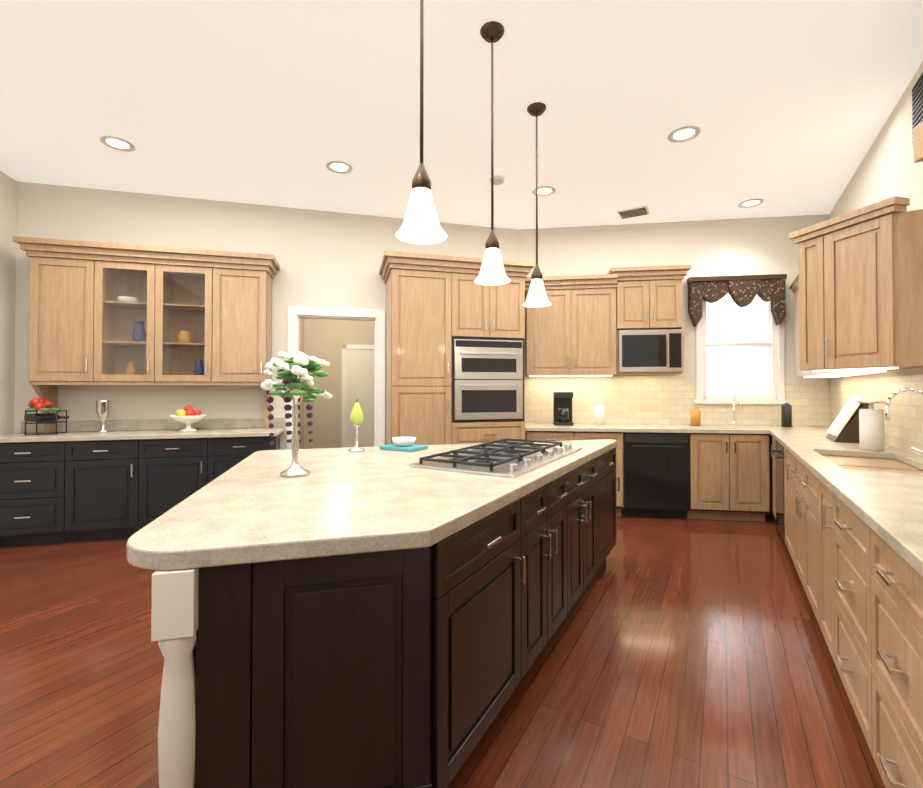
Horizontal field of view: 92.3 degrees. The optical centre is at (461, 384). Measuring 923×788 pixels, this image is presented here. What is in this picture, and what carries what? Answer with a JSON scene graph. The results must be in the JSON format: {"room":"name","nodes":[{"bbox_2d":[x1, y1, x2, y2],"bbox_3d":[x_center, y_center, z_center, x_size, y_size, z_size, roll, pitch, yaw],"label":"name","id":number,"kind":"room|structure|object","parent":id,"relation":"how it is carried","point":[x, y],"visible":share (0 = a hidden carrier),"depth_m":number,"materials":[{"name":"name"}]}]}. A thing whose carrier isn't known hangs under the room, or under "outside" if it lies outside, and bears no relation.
{"room":"kitchen","nodes":[
{"label":"kitchen","id":0,"kind":"room"},
{"bbox_2d":[0,171,16,434],"bbox_3d":[-2.946,-0.309,-0.493,0.120,3.200,9.550,0,-1,-15],"label":"wall","id":1,"kind":"structure","parent":0,"point":[8,203],"depth_m":3.94,"materials":[{"name":"beige paint"}]},
{"bbox_2d":[14,181,517,449],"bbox_3d":[-1.702,-0.249,4.699,5.170,3.200,0.120,0,-1,-15],"label":"wall","id":2,"kind":"structure","parent":0,"point":[329,259],"depth_m":4.47,"materials":[{"name":"beige paint"}]},
{"bbox_2d":[287,306,384,448],"bbox_3d":[-1.337,0.267,4.778,1.000,2.170,0.141,0,-1,-15],"label":"door frame","id":3,"kind":"structure","parent":2,"relation":"attached to","point":[295,314],"depth_m":4.81,"materials":[{"name":"white"}]},
{"bbox_2d":[299,318,306,448],"bbox_3d":[-2.458,-0.230,6.321,0.120,3.200,3.400,0,-1,-14],"label":"wall","id":4,"kind":"structure","parent":0,"point":[303,322],"depth_m":7.61,"materials":[{"name":"beige paint"}]},
{"bbox_2d":[303,319,373,448],"bbox_3d":[-2.186,-0.210,8.085,1.230,3.200,0.120,0,-1,-14],"label":"wall","id":5,"kind":"structure","parent":0,"point":[325,339],"depth_m":7.97,"materials":[{"name":"beige paint"}]},
{"bbox_2d":[342,344,373,447],"bbox_3d":[-2.170,0.329,7.995,1.276,2.120,0.048,0,-1,-14],"label":"door","id":6,"kind":"structure","parent":5,"relation":"attached to","point":[358,374],"depth_m":8.04,"materials":[{"name":"beige paint"}]},
{"bbox_2d":[387,259,426,382],"bbox_3d":[-0.384,-0.579,4.321,0.427,1.060,0.426,0,-1,30],"label":"upper cabinet","id":7,"kind":"object","parent":0,"relation":"attached to","point":[406,283],"depth_m":4.29,"materials":[{"name":"brown wood"}]},
{"bbox_2d":[0,516,884,787],"bbox_3d":[-1.860,1.364,3.216,12.500,0.060,17.000,0,-1,30],"label":"floor","id":8,"kind":"structure","parent":0,"point":[683,653],"depth_m":1.98,"materials":[{"name":"brown wood"}]},
{"bbox_2d":[0,236,284,547],"bbox_3d":[-2.845,0.054,4.060,2.236,2.579,0.529,0,-1,-15],"label":"hutch","id":9,"kind":"object","parent":8,"relation":"on","point":[101,313],"visible":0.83,"depth_m":3.92,"materials":[{"name":"brown wood"}]},
{"bbox_2d":[24,398,68,434],"bbox_3d":[-3.600,0.272,3.864,0.300,0.315,0.209,0,-1,-15],"label":"wine rack","id":10,"kind":"object","parent":9,"relation":"on","point":[39,404],"visible":1,"depth_m":3.82,"materials":[{"name":"black metal"}]},
{"bbox_2d":[95,400,111,432],"bbox_3d":[-3.235,0.286,4.007,0.120,0.290,0.120,0,-1,-15],"label":"goblet","id":11,"kind":"object","parent":9,"relation":"on","point":[103,409],"visible":1,"depth_m":3.98,"materials":[{"name":"silver metal"}]},
{"bbox_2d":[170,405,205,431],"bbox_3d":[-2.544,0.311,4.134,0.300,0.242,0.295,0,-1,-15],"label":"fruit bowl","id":12,"kind":"object","parent":9,"relation":"on","point":[188,415],"visible":0.98,"depth_m":4.07,"materials":[{"name":"white ceramic"}]},
{"bbox_2d":[127,447,619,787],"bbox_3d":[-0.308,0.897,2.549,1.777,0.859,3.021,0,-1,30],"label":"kitchen island","id":13,"kind":"object","parent":8,"relation":"on","point":[372,617],"depth_m":1.22,"materials":[{"name":"wood"}]},
{"bbox_2d":[126,439,616,622],"bbox_3d":[-0.350,0.441,2.593,1.840,0.049,3.054,0,-1,30],"label":"island countertop","id":14,"kind":"structure","parent":13,"relation":"on","point":[254,537],"depth_m":1.32,"materials":[{"name":"beige stone"}]},
{"bbox_2d":[260,351,331,476],"bbox_3d":[-0.747,0.128,2.051,0.370,0.562,0.337,0,-1,30],"label":"flower vase","id":15,"kind":"object","parent":14,"relation":"on","point":[303,366],"visible":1,"depth_m":2.00,"materials":[{"name":"silver metal"}]},
{"bbox_2d":[349,399,364,451],"bbox_3d":[-0.661,0.253,2.804,0.100,0.329,0.098,0,-1,30],"label":"candle holder","id":16,"kind":"object","parent":14,"relation":"on","point":[356,417],"visible":1,"depth_m":2.78,"materials":[{"name":"silver metal"}]},
{"bbox_2d":[379,437,427,451],"bbox_3d":[-0.376,0.383,2.897,0.260,0.071,0.180,0,-1,30],"label":"towel","id":17,"kind":"object","parent":14,"relation":"on","point":[403,444],"visible":1,"depth_m":2.84,"materials":[{"name":"teal fabric"}]},
{"bbox_2d":[409,438,581,477],"bbox_3d":[0.260,0.393,2.560,0.570,0.044,1.100,0,-1,30],"label":"cooktop","id":18,"kind":"object","parent":14,"relation":"in","point":[503,458],"visible":1,"depth_m":2.35,"materials":[{"name":"silver metal"}]},
{"bbox_2d":[387,391,426,444],"bbox_3d":[-0.384,0.622,4.307,0.427,1.090,0.426,0,-1,30],"label":"base cabinet","id":19,"kind":"object","parent":8,"relation":"on","point":[406,410],"depth_m":4.28,"materials":[{"name":"brown wood"}]},
{"bbox_2d":[379,255,526,444],"bbox_3d":[-0.088,0.100,4.724,1.409,2.503,1.409,0,-1,30],"label":"tall cabinet","id":20,"kind":"object","parent":8,"relation":"on","point":[455,334],"depth_m":4.43,"materials":[{"name":"brown wood"}]},
{"bbox_2d":[527,431,623,515],"bbox_3d":[1.197,0.918,4.848,1.119,0.870,0.934,0,-1,30],"label":"base cabinet","id":21,"kind":"object","parent":8,"relation":"on","point":[531,435],"depth_m":4.51,"materials":[{"name":"brown wood"}]},
{"bbox_2d":[624,435,699,518],"bbox_3d":[2.011,0.917,4.708,0.880,0.870,0.835,0,-1,30],"label":"dishwasher","id":22,"kind":"object","parent":8,"relation":"on","point":[662,476],"depth_m":4.42,"materials":[{"name":"black metal"}]},
{"bbox_2d":[525,423,846,442],"bbox_3d":[2.212,0.462,4.743,3.014,0.039,1.836,0,-1,30],"label":"countertop","id":23,"kind":"structure","parent":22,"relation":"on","point":[705,431],"depth_m":4.40,"materials":[{"name":"beige stone"}]},
{"bbox_2d":[553,392,572,425],"bbox_3d":[1.123,0.261,4.897,0.200,0.360,0.180,0,-1,8],"label":"coffee maker","id":24,"kind":"object","parent":23,"relation":"on","point":[562,408],"visible":1,"depth_m":4.86,"materials":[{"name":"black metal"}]},
{"bbox_2d":[594,404,604,424],"bbox_3d":[1.530,0.327,4.920,0.110,0.230,0.107,0,-1,30],"label":"canister","id":25,"kind":"object","parent":23,"relation":"on","point":[599,410],"depth_m":4.87,"materials":[{"name":"white ceramic"}]},
{"bbox_2d":[690,408,700,425],"bbox_3d":[2.520,0.345,4.781,0.100,0.190,0.098,0,-1,30],"label":"canister","id":26,"kind":"object","parent":23,"relation":"on","point":[695,415],"depth_m":4.74,"materials":[{"name":"orange ceramic"}]},
{"bbox_2d":[732,393,741,425],"bbox_3d":[2.947,0.262,4.750,0.092,0.358,0.179,0,-1,30],"label":"faucet","id":27,"kind":"object","parent":23,"relation":"on","point":[734,422],"visible":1,"depth_m":4.80,"materials":[{"name":"silver metal"}]},
{"bbox_2d":[781,403,791,426],"bbox_3d":[3.412,0.313,4.655,0.090,0.250,0.088,0,-1,30],"label":"canister","id":28,"kind":"object","parent":23,"relation":"on","point":[786,409],"depth_m":4.62,"materials":[{"name":"black ceramic"}]},
{"bbox_2d":[826,396,868,442],"bbox_3d":[2.924,0.255,3.372,0.200,0.338,0.320,0,-1,30],"label":"cookbook stand","id":29,"kind":"object","parent":23,"relation":"on","point":[844,426],"visible":0.79,"depth_m":3.26,"materials":[{"name":"brown metal"}]},
{"bbox_2d":[772,443,779,530],"bbox_3d":[2.921,0.903,3.563,0.599,0.870,0.726,0,-1,30],"label":"base cabinet","id":30,"kind":"object","parent":8,"relation":"on","point":[775,446],"depth_m":3.92,"materials":[{"name":"brown wood"}]},
{"bbox_2d":[780,447,787,547],"bbox_3d":[2.614,0.897,3.042,0.599,0.870,0.615,0,-1,30],"label":"base cabinet","id":31,"kind":"object","parent":8,"relation":"on","point":[783,454],"depth_m":3.46,"materials":[{"name":"brown wood"}]},
{"bbox_2d":[788,455,811,606],"bbox_3d":[2.262,0.891,2.443,0.599,0.870,1.026,0,-1,30],"label":"base cabinet","id":32,"kind":"object","parent":8,"relation":"on","point":[799,481],"depth_m":2.71,"materials":[{"name":"brown wood"}]},
{"bbox_2d":[812,479,823,635],"bbox_3d":[1.961,0.885,1.932,0.599,0.870,0.413,0,-1,30],"label":"base cabinet","id":33,"kind":"object","parent":8,"relation":"on","point":[817,487],"depth_m":2.22,"materials":[{"name":"brown wood"}]},
{"bbox_2d":[824,487,863,733],"bbox_3d":[1.732,0.880,1.544,0.599,0.870,0.613,0,-1,30],"label":"base cabinet","id":34,"kind":"object","parent":8,"relation":"on","point":[849,519],"depth_m":1.73,"materials":[{"name":"brown wood"}]},
{"bbox_2d":[860,523,922,787],"bbox_3d":[1.437,0.874,1.043,0.599,0.870,0.550,0,-1,30],"label":"base cabinet","id":35,"kind":"object","parent":8,"relation":"on","point":[893,592],"depth_m":1.24,"materials":[{"name":"brown wood"}]},
{"bbox_2d":[780,439,922,578],"bbox_3d":[2.262,0.435,2.465,0.616,0.039,3.829,0,-1,30],"label":"countertop","id":36,"kind":"structure","parent":35,"relation":"on","point":[888,503],"depth_m":1.72,"materials":[{"name":"beige stone"}]},
{"bbox_2d":[857,401,885,450],"bbox_3d":[2.652,0.263,2.870,0.140,0.310,0.140,0,-1,30],"label":"paper towel","id":37,"kind":"object","parent":36,"relation":"on","point":[871,427],"visible":0.96,"depth_m":2.83,"materials":[{"name":"white paper"}]},
{"bbox_2d":[820,451,922,474],"bbox_3d":[2.265,0.549,2.445,0.424,0.212,0.904,0,-1,30],"label":"sink","id":38,"kind":"object","parent":36,"relation":"in","point":[857,462],"depth_m":2.57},
{"bbox_2d":[885,387,922,452],"bbox_3d":[2.415,0.214,2.384,0.215,0.399,0.091,0,-1,30],"label":"faucet","id":39,"kind":"object","parent":36,"relation":"on","point":[888,403],"visible":1,"depth_m":2.40,"materials":[{"name":"silver metal"}]},
{"bbox_2d":[0,0,922,229],"bbox_3d":[-1.860,-1.896,3.254,12.500,0.060,17.000,0,-1,30],"label":"ceiling","id":40,"kind":"structure","parent":0,"point":[786,107],"depth_m":2.92,"materials":[{"name":"white paint"}]},
{"bbox_2d":[100,136,134,151],"bbox_3d":[-2.653,-1.860,3.425,0.220,0.008,0.220,0,-1,30],"label":"recessed light","id":41,"kind":"object","parent":40,"relation":"in","point":[117,143],"visible":1,"depth_m":3.42,"materials":[{"name":"white"}]},
{"bbox_2d":[326,161,352,173],"bbox_3d":[-1.041,-1.856,3.786,0.220,0.008,0.220,0,-1,30],"label":"recessed light","id":42,"kind":"object","parent":40,"relation":"in","point":[340,167],"visible":1,"depth_m":3.78,"materials":[{"name":"white"}]},
{"bbox_2d":[396,0,446,243],"bbox_3d":[-0.149,-1.219,1.658,0.190,1.329,0.190,0,-1,30],"label":"pendant light","id":43,"kind":"object","parent":40,"relation":"hanging from","point":[421,225],"visible":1,"depth_m":1.64,"materials":[{"name":"white glass"}]},
{"bbox_2d":[475,21,509,284],"bbox_3d":[0.163,-1.211,2.345,0.190,1.329,0.190,0,-1,30],"label":"pendant light","id":44,"kind":"object","parent":40,"relation":"hanging from","point":[492,271],"visible":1,"depth_m":2.33,"materials":[{"name":"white glass"}]},
{"bbox_2d":[489,175,504,184],"bbox_3d":[0.321,-1.839,4.000,0.140,0.035,0.140,0,-1,30],"label":"smoke detector","id":45,"kind":"object","parent":40,"relation":"attached to","point":[499,179],"visible":0.83,"depth_m":3.96,"materials":[{"name":"white"}]},
{"bbox_2d":[523,102,550,306],"bbox_3d":[0.507,-1.203,2.989,0.190,1.329,0.190,0,-1,30],"label":"pendant light","id":46,"kind":"object","parent":40,"relation":"hanging from","point":[537,296],"visible":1,"depth_m":2.97,"materials":[{"name":"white glass"}]},
{"bbox_2d":[532,186,555,195],"bbox_3d":[0.790,-1.850,4.241,0.220,0.008,0.220,0,-1,30],"label":"recessed light","id":47,"kind":"object","parent":40,"relation":"in","point":[546,190],"visible":0.83,"depth_m":4.23,"materials":[{"name":"white"}]},
{"bbox_2d":[617,205,649,219],"bbox_3d":[1.843,-1.840,4.752,0.300,0.015,0.240,0,-1,30],"label":"ceiling vent","id":48,"kind":"object","parent":40,"relation":"in","point":[634,212],"visible":1,"depth_m":4.73,"materials":[{"name":"brown"}]},
{"bbox_2d":[668,125,700,142],"bbox_3d":[1.653,-1.861,3.297,0.220,0.008,0.220,0,-1,30],"label":"recessed light","id":49,"kind":"object","parent":40,"relation":"in","point":[683,134],"visible":1,"depth_m":3.29,"materials":[{"name":"white"}]},
{"bbox_2d":[738,199,763,207],"bbox_3d":[2.946,-1.847,4.517,0.220,0.008,0.220,0,-1,30],"label":"recessed light","id":50,"kind":"object","parent":40,"relation":"in","point":[750,203],"visible":1,"depth_m":4.52,"materials":[{"name":"white"}]},
{"bbox_2d":[515,271,526,334],"bbox_3d":[0.466,-0.824,4.544,0.285,0.566,0.285,0,-1,30],"label":"upper cabinet","id":51,"kind":"object","parent":0,"relation":"attached to","point":[519,279],"depth_m":4.57,"materials":[{"name":"brown wood"}]},
{"bbox_2d":[524,376,695,430],"bbox_3d":[1.644,0.172,5.101,1.792,0.544,0.750,0,-1,30],"label":"backsplash","id":52,"kind":"structure","parent":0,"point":[628,401],"depth_m":5.07,"materials":[{"name":"beige tile"}]},
{"bbox_2d":[518,214,830,439],"bbox_3d":[2.359,-0.245,5.073,3.700,3.200,0.120,0,-1,8],"label":"wall","id":53,"kind":"structure","parent":0,"point":[741,246],"depth_m":4.99,"materials":[{"name":"beige paint"}]},
{"bbox_2d":[525,276,616,376],"bbox_3d":[1.217,-0.595,5.009,1.008,0.980,0.666,0,-1,30],"label":"upper cabinet","id":54,"kind":"object","parent":53,"relation":"attached to","point":[576,334],"depth_m":4.84,"materials":[{"name":"brown wood"}]},
{"bbox_2d":[609,265,684,374],"bbox_3d":[2.020,-0.647,4.884,0.735,1.060,0.581,0,-1,30],"label":"upper cabinet","id":55,"kind":"object","parent":53,"relation":"attached to","point":[650,297],"depth_m":4.73,"materials":[{"name":"brown wood"}]},
{"bbox_2d":[617,324,682,371],"bbox_3d":[2.003,-0.359,4.715,0.622,0.440,0.311,0,-1,30],"label":"microwave","id":56,"kind":"object","parent":53,"relation":"attached to","point":[638,349],"depth_m":4.68,"materials":[{"name":"silver metal"}]},
{"bbox_2d":[687,274,786,326],"bbox_3d":[3.001,-0.915,4.856,0.975,0.535,0.105,0,-1,8],"label":"swag valance","id":57,"kind":"object","parent":53,"relation":"attached to","point":[742,290],"visible":1,"depth_m":4.81,"materials":[{"name":"fabric"}]},
{"bbox_2d":[694,293,785,403],"bbox_3d":[3.066,-0.464,4.936,0.920,1.345,0.140,0,-1,8],"label":"window unit","id":58,"kind":"structure","parent":53,"relation":"in","point":[702,345],"depth_m":4.94,"materials":[{"name":"white"}]},
{"bbox_2d":[696,403,791,426],"bbox_3d":[3.063,0.326,4.900,0.863,0.232,0.365,0,-1,30],"label":"backsplash","id":59,"kind":"structure","parent":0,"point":[720,415],"depth_m":4.89,"materials":[{"name":"beige tile"}]},
{"bbox_2d":[785,381,835,426],"bbox_3d":[3.746,0.202,4.805,0.421,0.478,0.181,0,-1,30],"label":"backsplash","id":60,"kind":"structure","parent":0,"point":[813,402],"depth_m":4.79,"materials":[{"name":"beige tile"}]},
{"bbox_2d":[830,61,922,381],"bbox_3d":[1.169,-0.304,-0.115,0.120,3.200,11.700,0,-1,30],"label":"wall","id":61,"kind":"structure","parent":0,"point":[888,167],"depth_m":3.05,"materials":[{"name":"beige paint"}]},
{"bbox_2d":[789,200,922,377],"bbox_3d":[2.944,-0.544,3.572,0.553,0.905,2.351,0,-1,30],"label":"upper cabinet","id":62,"kind":"object","parent":61,"relation":"attached to","point":[810,287],"depth_m":2.85,"materials":[{"name":"brown wood"}]},
{"bbox_2d":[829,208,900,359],"bbox_3d":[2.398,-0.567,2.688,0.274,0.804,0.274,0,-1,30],"label":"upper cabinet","id":63,"kind":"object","parent":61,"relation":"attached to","point":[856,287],"depth_m":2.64,"materials":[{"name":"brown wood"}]},
{"bbox_2d":[912,72,922,142],"bbox_3d":[2.499,-1.597,2.308,0.028,0.360,0.800,0,-1,30],"label":"air vent","id":64,"kind":"object","parent":61,"relation":"in","point":[917,103],"visible":0.83,"depth_m":2.56,"materials":[{"name":"grey metal"}]},
{"bbox_2d":[913,122,922,162],"bbox_3d":[1.101,0.363,0.514,0.636,1.880,0.703,0,-1,30],"label":"pantry","id":65,"kind":"object","parent":61,"relation":"attached to","point":[917,143],"visible":1,"depth_m":0.97,"materials":[{"name":"brown wood"}]},
{"label":"outside","id":66,"kind":"structure","parent":0,"visible":0},
{"bbox_2d":[706,294,768,395],"bbox_3d":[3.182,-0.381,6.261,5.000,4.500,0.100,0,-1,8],"label":"window pane","id":67,"kind":"object","parent":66,"point":[720,372],"depth_m":6.12,"materials":[{"name":"white glass"}]}
]}

